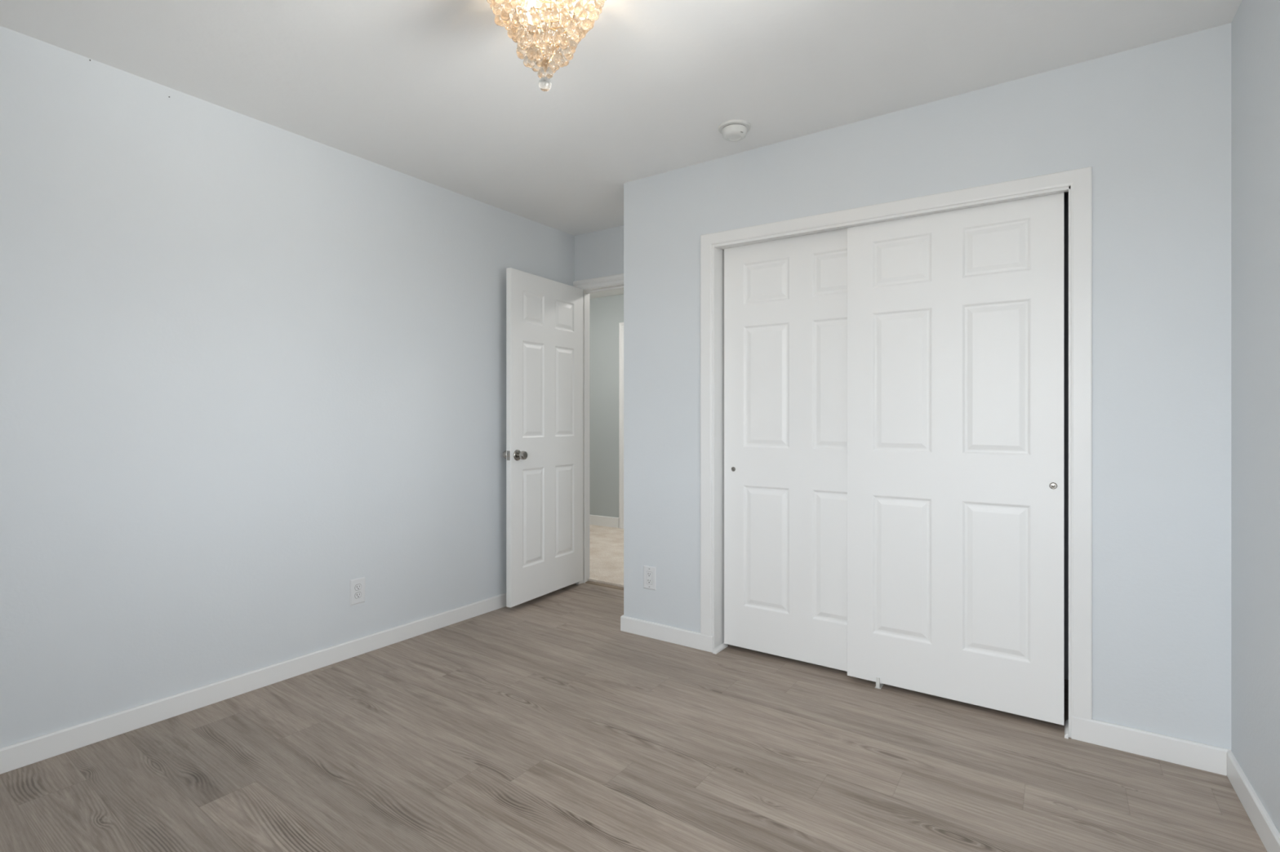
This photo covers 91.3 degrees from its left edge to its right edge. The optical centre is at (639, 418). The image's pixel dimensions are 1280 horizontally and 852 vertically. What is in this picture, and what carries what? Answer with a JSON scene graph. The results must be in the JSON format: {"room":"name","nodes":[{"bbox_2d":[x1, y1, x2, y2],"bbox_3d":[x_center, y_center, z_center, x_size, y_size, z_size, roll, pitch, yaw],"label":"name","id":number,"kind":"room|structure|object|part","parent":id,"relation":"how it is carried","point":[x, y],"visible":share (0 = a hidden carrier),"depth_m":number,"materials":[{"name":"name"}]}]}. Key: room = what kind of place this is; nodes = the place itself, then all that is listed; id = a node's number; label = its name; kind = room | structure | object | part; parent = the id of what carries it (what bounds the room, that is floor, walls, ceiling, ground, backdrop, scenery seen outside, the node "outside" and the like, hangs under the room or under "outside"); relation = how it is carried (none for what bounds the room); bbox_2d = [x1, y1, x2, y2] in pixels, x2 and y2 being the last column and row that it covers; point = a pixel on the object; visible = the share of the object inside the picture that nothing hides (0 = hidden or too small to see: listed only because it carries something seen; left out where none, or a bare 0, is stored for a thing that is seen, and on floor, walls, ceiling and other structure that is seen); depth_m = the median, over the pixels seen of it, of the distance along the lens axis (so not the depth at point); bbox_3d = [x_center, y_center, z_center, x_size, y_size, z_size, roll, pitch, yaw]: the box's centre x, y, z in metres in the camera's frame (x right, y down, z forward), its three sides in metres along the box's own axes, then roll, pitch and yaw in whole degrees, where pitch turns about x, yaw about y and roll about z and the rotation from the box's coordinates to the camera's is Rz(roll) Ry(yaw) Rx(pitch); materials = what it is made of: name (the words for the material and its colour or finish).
{"room":"empty bedroom","nodes":[
{"label":"empty bedroom","id":0,"kind":"room"},
{"bbox_2d":[0,26,574,748],"bbox_3d":[-1.593,-0.062,2.864,0.115,2.440,4.030,0,0,35],"label":"wall","id":1,"kind":"structure","parent":0,"point":[251,370],"depth_m":2.56,"materials":[{"name":"blue paint"}]},
{"bbox_2d":[0,583,573,774],"bbox_3d":[-1.538,1.118,2.830,0.013,0.081,3.806,0,0,35],"label":"baseboard","id":2,"kind":"structure","parent":1,"relation":"attached to","point":[18,755],"depth_m":2.54,"materials":[{"name":"white paint"}]},
{"bbox_2d":[350,577,364,605],"bbox_3d":[-1.381,0.846,3.062,0.008,0.124,0.078,0,0,35],"label":"wall outlet","id":3,"kind":"object","parent":1,"relation":"attached to","point":[357,585],"visible":1,"depth_m":3.06,"materials":[{"name":"plastic"}]},
{"bbox_2d":[355,592,361,598],"bbox_3d":[-1.378,0.866,3.061,0.002,0.026,0.032,0,0,35],"label":"receptacle","id":4,"kind":"object","parent":3,"relation":"attached to","point":[357,595],"depth_m":3.06,"materials":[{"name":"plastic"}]},
{"bbox_2d":[355,584,361,590],"bbox_3d":[-1.378,0.827,3.061,0.002,0.026,0.032,0,0,35],"label":"receptacle","id":5,"kind":"object","parent":3,"relation":"attached to","point":[357,587],"depth_m":3.06,"materials":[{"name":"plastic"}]},
{"bbox_2d":[588,524,623,587],"bbox_3d":[0.294,1.163,5.613,4.700,0.050,2.672,0,0,35],"label":"floor","id":6,"kind":"structure","parent":0,"point":[606,543],"depth_m":5.19,"materials":[{"name":"beige carpet"}]},
{"bbox_2d":[589,293,623,517],"bbox_3d":[0.571,-0.062,6.013,4.700,2.440,0.100,0,0,35],"label":"wall","id":7,"kind":"structure","parent":0,"point":[606,313],"depth_m":6.61,"materials":[{"name":"grey paint"}]},
{"bbox_2d":[589,514,618,528],"bbox_3d":[-0.766,1.096,6.868,1.328,0.125,0.013,0,0,35],"label":"baseboard","id":8,"kind":"structure","parent":7,"relation":"attached to","point":[610,522],"depth_m":6.59,"materials":[{"name":"white paint"}]},
{"bbox_2d":[618,322,623,528],"bbox_3d":[0.188,0.084,6.268,0.914,2.149,0.116,0,0,35],"label":"trim","id":9,"kind":"structure","parent":7,"relation":"attached to","point":[620,324],"depth_m":6.46,"materials":[{"name":"white paint"}]},
{"bbox_2d":[0,0,1242,298],"bbox_3d":[-0.536,-1.322,3.270,6.200,0.080,6.070,0,0,35],"label":"ceiling","id":10,"kind":"structure","parent":0,"point":[439,93],"depth_m":2.27,"materials":[{"name":"paint"}]},
{"bbox_2d":[486,0,606,92],"bbox_3d":[-0.266,-1.100,1.748,0.359,0.364,0.359,0,0,35],"label":"chandelier","id":11,"kind":"object","parent":10,"relation":"hanging from","point":[535,46],"visible":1,"depth_m":1.71,"materials":[{"name":"beige glass"}]},
{"bbox_3d":[-0.315,-1.178,1.823,0.031,0.060,0.031,0,0,35],"label":"bulb","id":12,"kind":"part","parent":11,"relation":"part of","materials":[{"name":"white glass"}]},
{"bbox_2d":[528,0,536,4],"bbox_3d":[-0.315,-1.221,1.823,0.024,0.030,0.024,0,0,35],"label":"bulb socket","id":13,"kind":"object","parent":11,"relation":"attached to","point":[533,2],"depth_m":1.82,"materials":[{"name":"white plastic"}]},
{"bbox_2d":[718,119,751,142],"bbox_3d":[0.416,-1.258,2.756,0.141,0.048,0.141,0,0,35],"label":"smoke detector","id":14,"kind":"object","parent":10,"relation":"attached to","point":[732,131],"visible":1,"depth_m":2.72,"materials":[{"name":"white plastic"}]},
{"bbox_2d":[0,582,1266,851],"bbox_3d":[-0.126,1.158,1.818,3.614,0.001,4.047,0,0,35],"label":"floor","id":15,"kind":"structure","parent":0,"point":[540,724],"depth_m":2.08,"materials":[{"name":"grey wood"}]},
{"bbox_2d":[875,677,884,688],"bbox_3d":[1.035,1.136,2.705,0.024,0.045,0.056,0,0,35],"label":"guide","id":16,"kind":"object","parent":15,"relation":"on","point":[878,685],"visible":0.82,"depth_m":2.69,"materials":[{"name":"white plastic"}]},
{"bbox_2d":[574,193,1068,679],"bbox_3d":[1.001,-0.062,3.454,3.481,2.440,0.109,0,0,35],"label":"wall","id":17,"kind":"structure","parent":0,"point":[597,254],"depth_m":2.78,"materials":[{"name":"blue paint"}]},
{"bbox_2d":[502,267,582,607],"bbox_3d":[-0.596,0.115,4.040,0.164,2.020,0.754,0,0,31],"label":"door","id":18,"kind":"structure","parent":17,"relation":"in","point":[543,455],"depth_m":3.98,"materials":[{"name":"white paint"}]},
{"bbox_3d":[-0.799,0.222,3.801,0.058,0.054,0.054,0,0,31],"label":"knob","id":19,"kind":"part","parent":18,"relation":"part of","materials":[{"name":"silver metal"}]},
{"bbox_3d":[-0.783,0.222,3.725,0.024,0.057,0.002,0,0,31],"label":"latch plate","id":20,"kind":"part","parent":18,"relation":"part of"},
{"bbox_3d":[-0.709,0.222,3.748,0.058,0.054,0.054,0,0,31],"label":"knob","id":21,"kind":"part","parent":18,"relation":"part of","materials":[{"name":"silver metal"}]},
{"bbox_2d":[573,273,623,584],"bbox_3d":[-0.079,0.098,4.191,0.865,2.120,0.124,0,0,35],"label":"trim","id":22,"kind":"structure","parent":17,"relation":"attached to","point":[612,282],"depth_m":4.40,"materials":[{"name":"white paint"}]},
{"bbox_3d":[-0.110,-0.928,4.146,0.865,0.067,0.016,0,0,35],"label":"head casing","id":23,"kind":"part","parent":22,"relation":"part of","materials":[{"name":"white paint"}]},
{"bbox_2d":[585,580,623,590],"bbox_3d":[-0.068,1.154,4.210,0.758,0.007,0.050,0,0,35],"label":"trim","id":24,"kind":"structure","parent":17,"relation":"attached to","point":[588,581],"depth_m":4.32,"materials":[{"name":"wood"}]},
{"bbox_2d":[623,22,1231,749],"bbox_3d":[1.020,-0.062,2.719,2.615,2.440,0.115,0,0,35],"label":"wall","id":25,"kind":"structure","parent":0,"point":[1152,122],"depth_m":2.21,"materials":[{"name":"blue paint"}]},
{"bbox_2d":[643,565,656,590],"bbox_3d":[0.051,0.845,3.315,0.079,0.121,0.008,0,0,35],"label":"wall outlet","id":26,"kind":"object","parent":25,"relation":"attached to","point":[649,572],"visible":1,"depth_m":3.31,"materials":[{"name":"plastic"}]},
{"bbox_2d":[646,571,652,585],"bbox_3d":[0.049,0.845,3.313,0.034,0.068,0.002,0,0,35],"label":"receptacle","id":27,"kind":"object","parent":26,"relation":"attached to","point":[649,574],"depth_m":3.31,"materials":[{"name":"plastic"}]},
{"bbox_2d":[620,615,713,653],"bbox_3d":[0.130,1.118,3.256,0.565,0.081,0.013,0,0,35],"label":"baseboard","id":28,"kind":"structure","parent":25,"relation":"attached to","point":[689,638],"depth_m":3.24,"materials":[{"name":"white paint"}]},
{"bbox_2d":[724,227,847,671],"bbox_3d":[0.759,0.140,2.944,0.794,1.994,0.037,0,0,35],"label":"door","id":29,"kind":"structure","parent":25,"relation":"in","point":[785,300],"depth_m":2.97,"materials":[{"name":"white paint"}]},
{"bbox_2d":[700,166,1092,738],"bbox_3d":[0.989,0.121,2.728,1.590,2.074,0.135,0,0,35],"label":"trim","id":30,"kind":"structure","parent":25,"relation":"attached to","point":[1077,183],"depth_m":2.48,"materials":[{"name":"white paint"}]},
{"bbox_2d":[847,192,1064,725],"bbox_3d":[1.250,0.140,2.552,0.794,1.994,0.037,0,0,35],"label":"door","id":31,"kind":"structure","parent":25,"relation":"in","point":[956,317],"depth_m":2.52,"materials":[{"name":"white paint"}]},
{"bbox_3d":[1.540,0.252,2.332,0.025,0.025,0.004,0,0,35],"label":"finger pull","id":32,"kind":"part","parent":31,"relation":"part of","materials":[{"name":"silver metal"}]},
{"bbox_2d":[1071,715,1231,776],"bbox_3d":[1.737,1.116,2.145,0.427,0.084,0.013,0,0,35],"label":"baseboard","id":33,"kind":"structure","parent":25,"relation":"attached to","point":[1211,758],"depth_m":2.13,"materials":[{"name":"white paint"}]},
{"bbox_2d":[1231,0,1279,833],"bbox_3d":[1.061,-0.062,0.571,0.115,2.440,3.420,0,0,32],"label":"wall","id":34,"kind":"structure","parent":0,"point":[1255,24],"depth_m":1.81,"materials":[{"name":"blue paint"}]},
{"bbox_2d":[1226,751,1279,851],"bbox_3d":[1.042,1.118,0.660,0.013,0.081,3.248,0,0,32],"label":"baseboard","id":35,"kind":"structure","parent":34,"relation":"attached to","point":[1268,833],"depth_m":1.78,"materials":[{"name":"white paint"}]}
]}

